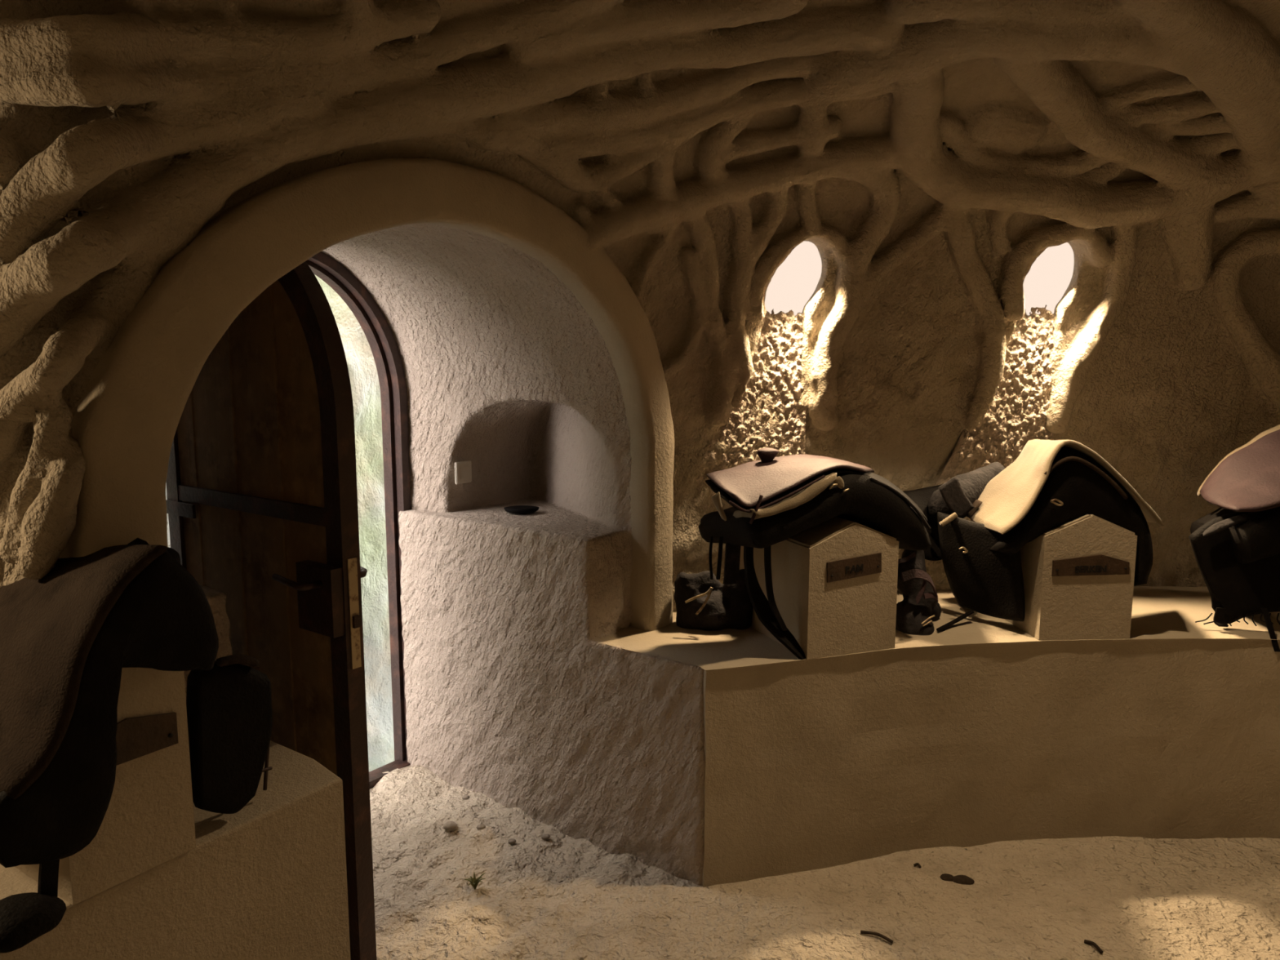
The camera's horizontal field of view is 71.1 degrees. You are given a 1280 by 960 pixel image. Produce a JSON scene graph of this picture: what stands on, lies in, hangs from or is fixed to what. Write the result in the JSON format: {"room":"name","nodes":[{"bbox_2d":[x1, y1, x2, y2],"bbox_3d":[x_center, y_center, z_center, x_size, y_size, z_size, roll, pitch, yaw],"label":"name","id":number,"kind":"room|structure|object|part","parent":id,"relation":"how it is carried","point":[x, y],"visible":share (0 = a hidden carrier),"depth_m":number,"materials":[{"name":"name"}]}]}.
{"room":"farm building","nodes":[
{"label":"farm building","id":0,"kind":"room"},
{"bbox_2d":[183,223,705,885],"bbox_3d":[-0.695,0.238,2.771,1.582,2.093,1.344,-5,9,-35],"label":"wall","id":1,"kind":"structure","parent":0,"point":[513,696],"depth_m":3.07,"materials":[{"name":"paint"}]},
{"bbox_2d":[165,251,410,959],"bbox_3d":[-0.863,0.237,2.804,0.952,1.997,1.013,5,9,36],"label":"door","id":2,"kind":"structure","parent":1,"relation":"in","point":[262,510],"depth_m":2.36,"materials":[{"name":"wood"}]},
{"bbox_3d":[-1.058,0.063,2.452,0.760,0.045,0.046,6,9,36],"label":"rail","id":3,"kind":"part","parent":2,"relation":"part of","materials":[{"name":"metal"}]},
{"bbox_3d":[-0.845,0.250,2.185,0.128,0.032,0.056,1,8,7],"label":"handle","id":4,"kind":"part","parent":2,"relation":"part of","materials":[{"name":"paint"}]},
{"bbox_3d":[-0.712,0.332,2.229,0.007,0.280,0.026,6,9,36],"label":"lock plate","id":5,"kind":"part","parent":2,"relation":"part of","materials":[{"name":"metal"}]},
{"bbox_3d":[-1.198,0.204,3.056,0.070,1.997,0.996,5,9,36],"label":"frame","id":6,"kind":"part","parent":2,"relation":"part of","materials":[{"name":"paint"}]},
{"bbox_3d":[-0.739,0.231,2.328,0.056,0.032,0.128,-3,8,-24],"label":"handle","id":7,"kind":"part","parent":2,"relation":"part of","materials":[{"name":"paint"}]},
{"bbox_2d":[454,460,471,484],"bbox_3d":[-0.661,-0.029,3.358,0.014,0.082,0.080,5,9,36],"label":"wall switch","id":8,"kind":"object","parent":1,"relation":"attached to","point":[463,469],"visible":1,"depth_m":3.35,"materials":[{"name":"white plastic"}]},
{"bbox_2d":[503,505,538,513],"bbox_3d":[-0.441,0.110,3.337,0.132,0.018,0.099,0,8,0],"label":"dish","id":9,"kind":"object","parent":1,"relation":"on","point":[517,508],"visible":1,"depth_m":3.31,"materials":[{"name":"black ceramic"}]},
{"bbox_2d":[0,71,1279,612],"bbox_3d":[0.362,-0.248,2.683,5.312,1.736,1.289,-3,8,-23],"label":"wall","id":10,"kind":"structure","parent":0,"point":[915,357],"depth_m":3.22,"materials":[{"name":"paint"}]},
{"bbox_2d":[58,158,674,631],"bbox_3d":[-0.509,-0.079,2.359,0.222,1.428,1.862,5,9,36],"label":"trim","id":11,"kind":"structure","parent":10,"relation":"attached to","point":[126,420],"depth_m":1.86,"materials":[{"name":"paint"}]},
{"bbox_2d":[764,240,822,315],"bbox_3d":[0.569,-0.719,3.320,0.252,0.338,0.083,-1,8,-9],"label":"window","id":12,"kind":"structure","parent":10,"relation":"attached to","point":[797,278],"depth_m":3.31,"materials":[{"name":"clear glass"}]},
{"bbox_2d":[1022,242,1074,315],"bbox_3d":[1.576,-0.754,3.481,0.252,0.338,0.083,0,8,0],"label":"window","id":13,"kind":"structure","parent":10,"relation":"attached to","point":[1049,277],"depth_m":3.46,"materials":[{"name":"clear glass"}]},
{"bbox_2d":[0,0,1279,231],"bbox_3d":[0.514,-1.053,2.045,4.931,0.748,2.524,0,8,0],"label":"ceiling","id":14,"kind":"structure","parent":0,"point":[1088,114],"depth_m":2.49,"materials":[{"name":"paint"}]},
{"bbox_2d":[369,765,1279,959],"bbox_3d":[0.800,1.460,1.050,6.800,0.075,6.100,0,8,0],"label":"floor","id":15,"kind":"structure","parent":0,"point":[561,896],"depth_m":2.69,"materials":[{"name":"beige sand"}]},
{"bbox_2d":[0,740,351,959],"bbox_3d":[-1.761,1.142,1.020,1.430,0.730,2.929,3,8,19],"label":"stone bench","id":16,"kind":"object","parent":15,"relation":"on","point":[266,879],"visible":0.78,"depth_m":1.77,"materials":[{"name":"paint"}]},
{"bbox_2d":[14,667,195,905],"bbox_3d":[-1.012,0.484,1.638,0.313,0.412,0.215,5,9,33],"label":"rack","id":17,"kind":"object","parent":16,"relation":"on","point":[148,822],"visible":0.39,"depth_m":1.58,"materials":[{"name":"paint"}]},
{"bbox_2d":[0,537,272,952],"bbox_3d":[-1.018,0.386,1.663,0.525,0.598,0.576,5,9,33],"label":"saddle","id":18,"kind":"object","parent":17,"relation":"on","point":[68,635],"visible":0.97,"depth_m":1.45,"materials":[{"name":"grey leather"}]},
{"bbox_3d":[-1.087,0.295,1.546,0.521,0.382,0.292,5,9,33],"label":"seat","id":19,"kind":"part","parent":18,"relation":"part of","materials":[{"name":"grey leather"}]},
{"bbox_2d":[443,821,457,831],"bbox_3d":[-0.646,1.178,3.051,0.048,0.031,0.042,0,8,0],"label":"pebble","id":20,"kind":"object","parent":15,"relation":"on","point":[449,825],"visible":1,"depth_m":3.04,"materials":[{"name":"grey stone"}]},
{"bbox_2d":[462,795,469,799],"bbox_3d":[-0.638,1.162,3.279,0.028,0.016,0.022,0,8,0],"label":"pebble","id":21,"kind":"object","parent":15,"relation":"on","point":[464,797],"visible":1,"depth_m":3.27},
{"bbox_2d":[464,871,485,889],"bbox_3d":[-0.504,1.229,2.737,0.064,0.049,0.056,0,8,0],"label":"weed","id":22,"kind":"object","parent":15,"relation":"on","point":[474,882],"visible":1,"depth_m":2.74,"materials":[{"name":"green plant"}]},
{"bbox_2d":[476,823,485,829],"bbox_3d":[-0.539,1.176,3.037,0.031,0.017,0.025,0,8,0],"label":"pebble","id":23,"kind":"object","parent":15,"relation":"on","point":[482,826],"visible":1,"depth_m":3.03,"materials":[{"name":"grey stone"}]},
{"bbox_2d":[507,838,515,844],"bbox_3d":[-0.427,1.206,2.990,0.027,0.014,0.021,0,8,0],"label":"pebble","id":24,"kind":"object","parent":15,"relation":"on","point":[512,841],"visible":1,"depth_m":2.98,"materials":[{"name":"grey stone"}]},
{"bbox_2d":[541,834,550,839],"bbox_3d":[-0.315,1.194,2.997,0.030,0.015,0.023,0,8,0],"label":"pebble","id":25,"kind":"object","parent":15,"relation":"on","point":[544,837],"visible":1,"depth_m":2.99,"materials":[{"name":"grey stone"}]},
{"bbox_2d":[860,929,893,943],"bbox_3d":[0.664,1.277,2.512,0.092,0.013,0.016,4,9,30],"label":"twig","id":26,"kind":"object","parent":15,"relation":"on","point":[868,932],"visible":1,"depth_m":2.51,"materials":[{"name":"brown wood"}]},
{"bbox_2d":[913,862,921,867],"bbox_3d":[0.882,1.225,2.847,0.026,0.013,0.014,7,10,42],"label":"twig","id":27,"kind":"object","parent":15,"relation":"on","point":[916,864],"visible":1,"depth_m":2.85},
{"bbox_2d":[596,586,1279,887],"bbox_3d":[1.984,0.867,3.103,4.252,0.730,1.532,2,8,11],"label":"stone bench","id":28,"kind":"object","parent":15,"relation":"on","point":[978,730],"visible":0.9,"depth_m":2.94,"materials":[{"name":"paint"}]},
{"bbox_2d":[673,568,753,631],"bbox_3d":[0.257,0.420,3.064,0.281,0.226,0.173,0,8,0],"label":"bag","id":29,"kind":"object","parent":28,"relation":"on","point":[702,602],"visible":0.84,"depth_m":3.02,"materials":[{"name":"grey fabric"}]},
{"bbox_2d":[739,516,898,659],"bbox_3d":[0.562,0.302,3.020,0.321,0.413,0.573,-3,8,-20],"label":"rack","id":30,"kind":"object","parent":28,"relation":"on","point":[834,580],"visible":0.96,"depth_m":2.77,"materials":[{"name":"paint"}]},
{"bbox_2d":[698,447,931,659],"bbox_3d":[0.637,0.212,2.948,1.013,0.619,0.457,-3,8,-20],"label":"saddle","id":31,"kind":"object","parent":30,"relation":"on","point":[773,500],"visible":1,"depth_m":2.73,"materials":[{"name":"black leather"}]},
{"bbox_3d":[0.558,-0.016,2.908,0.779,0.112,0.421,-3,8,-20],"label":"seat","id":32,"kind":"part","parent":31,"relation":"part of","materials":[{"name":"brown leather"}]},
{"bbox_2d":[902,484,957,560],"bbox_3d":[1.026,0.159,3.268,0.222,0.260,0.329,2,8,11],"label":"saddle cloth","id":33,"kind":"object","parent":31,"relation":"hanging from","point":[921,496],"visible":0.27,"depth_m":3.27,"materials":[{"name":"black fabric"}]},
{"bbox_3d":[1.069,0.137,3.104,0.064,0.052,0.019,0,8,-3],"label":"cord","id":34,"kind":"part","parent":33,"relation":"part of","materials":[{"name":"beige fabric"}]},
{"bbox_2d":[895,549,941,635],"bbox_3d":[0.943,0.383,3.066,0.157,0.331,0.306,3,8,23],"label":"bag","id":35,"kind":"object","parent":28,"relation":"on","point":[920,606],"visible":0.86,"depth_m":3.02,"materials":[{"name":"grey fabric"}]},
{"bbox_2d":[970,514,1137,640],"bbox_3d":[1.438,0.281,3.178,0.306,0.413,0.573,0,8,-3],"label":"rack","id":36,"kind":"object","parent":28,"relation":"on","point":[1078,575],"visible":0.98,"depth_m":2.91,"materials":[{"name":"paint"}]},
{"bbox_2d":[936,439,1164,631],"bbox_3d":[1.432,0.169,3.087,0.868,0.651,0.471,0,8,0],"label":"saddle","id":37,"kind":"object","parent":36,"relation":"on","point":[1051,484],"visible":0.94,"depth_m":2.94,"materials":[{"name":"black leather"}]},
{"bbox_2d":[927,462,1004,523],"bbox_3d":[1.205,0.053,3.261,0.366,0.217,0.177,-3,8,-18],"label":"rolled blanket","id":38,"kind":"object","parent":37,"relation":"on","point":[957,495],"visible":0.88,"depth_m":3.20,"materials":[{"name":"grey fabric"}]},
{"bbox_2d":[1268,611,1279,621],"bbox_3d":[2.405,0.286,3.142,0.306,0.413,0.564,1,8,11],"label":"rack","id":39,"kind":"object","parent":28,"relation":"on","point":[1273,615],"visible":0.02,"depth_m":3.17,"materials":[{"name":"paint"}]},
{"bbox_2d":[1188,424,1279,651],"bbox_3d":[2.233,0.164,3.079,0.683,0.752,0.450,2,8,11],"label":"saddle","id":40,"kind":"object","parent":39,"relation":"on","point":[1236,545],"visible":1,"depth_m":3.02,"materials":[{"name":"brown leather"}]},
{"bbox_3d":[2.257,-0.050,3.005,0.620,0.284,0.365,1,8,11],"label":"seat","id":41,"kind":"part","parent":40,"relation":"part of","materials":[{"name":"brown leather"}]},
{"bbox_2d":[940,873,954,881],"bbox_3d":[0.958,1.240,2.792,0.044,0.018,0.037,0,8,0],"label":"clump","id":42,"kind":"object","parent":15,"relation":"on","point":[945,877],"visible":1,"depth_m":2.78,"materials":[{"name":"brown soil"}]},
{"bbox_2d":[952,875,974,884],"bbox_3d":[1.000,1.242,2.778,0.068,0.022,0.045,0,8,0],"label":"clump","id":43,"kind":"object","parent":15,"relation":"on","point":[960,879],"visible":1,"depth_m":2.77,"materials":[{"name":"brown soil"}]},
{"bbox_2d":[1084,939,1103,953],"bbox_3d":[1.250,1.282,2.466,0.016,0.015,0.054,-4,9,-30],"label":"twig","id":44,"kind":"object","parent":15,"relation":"on","point":[1086,941],"visible":1,"depth_m":2.46,"materials":[{"name":"brown wood"}]},
{"label":"outside","id":45,"kind":"structure","parent":0,"visible":0},
{"bbox_2d":[165,274,394,772],"bbox_3d":[-1.613,0.196,3.757,0.270,2.730,3.601,6,9,36],"label":"wall","id":46,"kind":"structure","parent":45,"point":[362,371],"depth_m":4.15,"materials":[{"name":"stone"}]}
]}

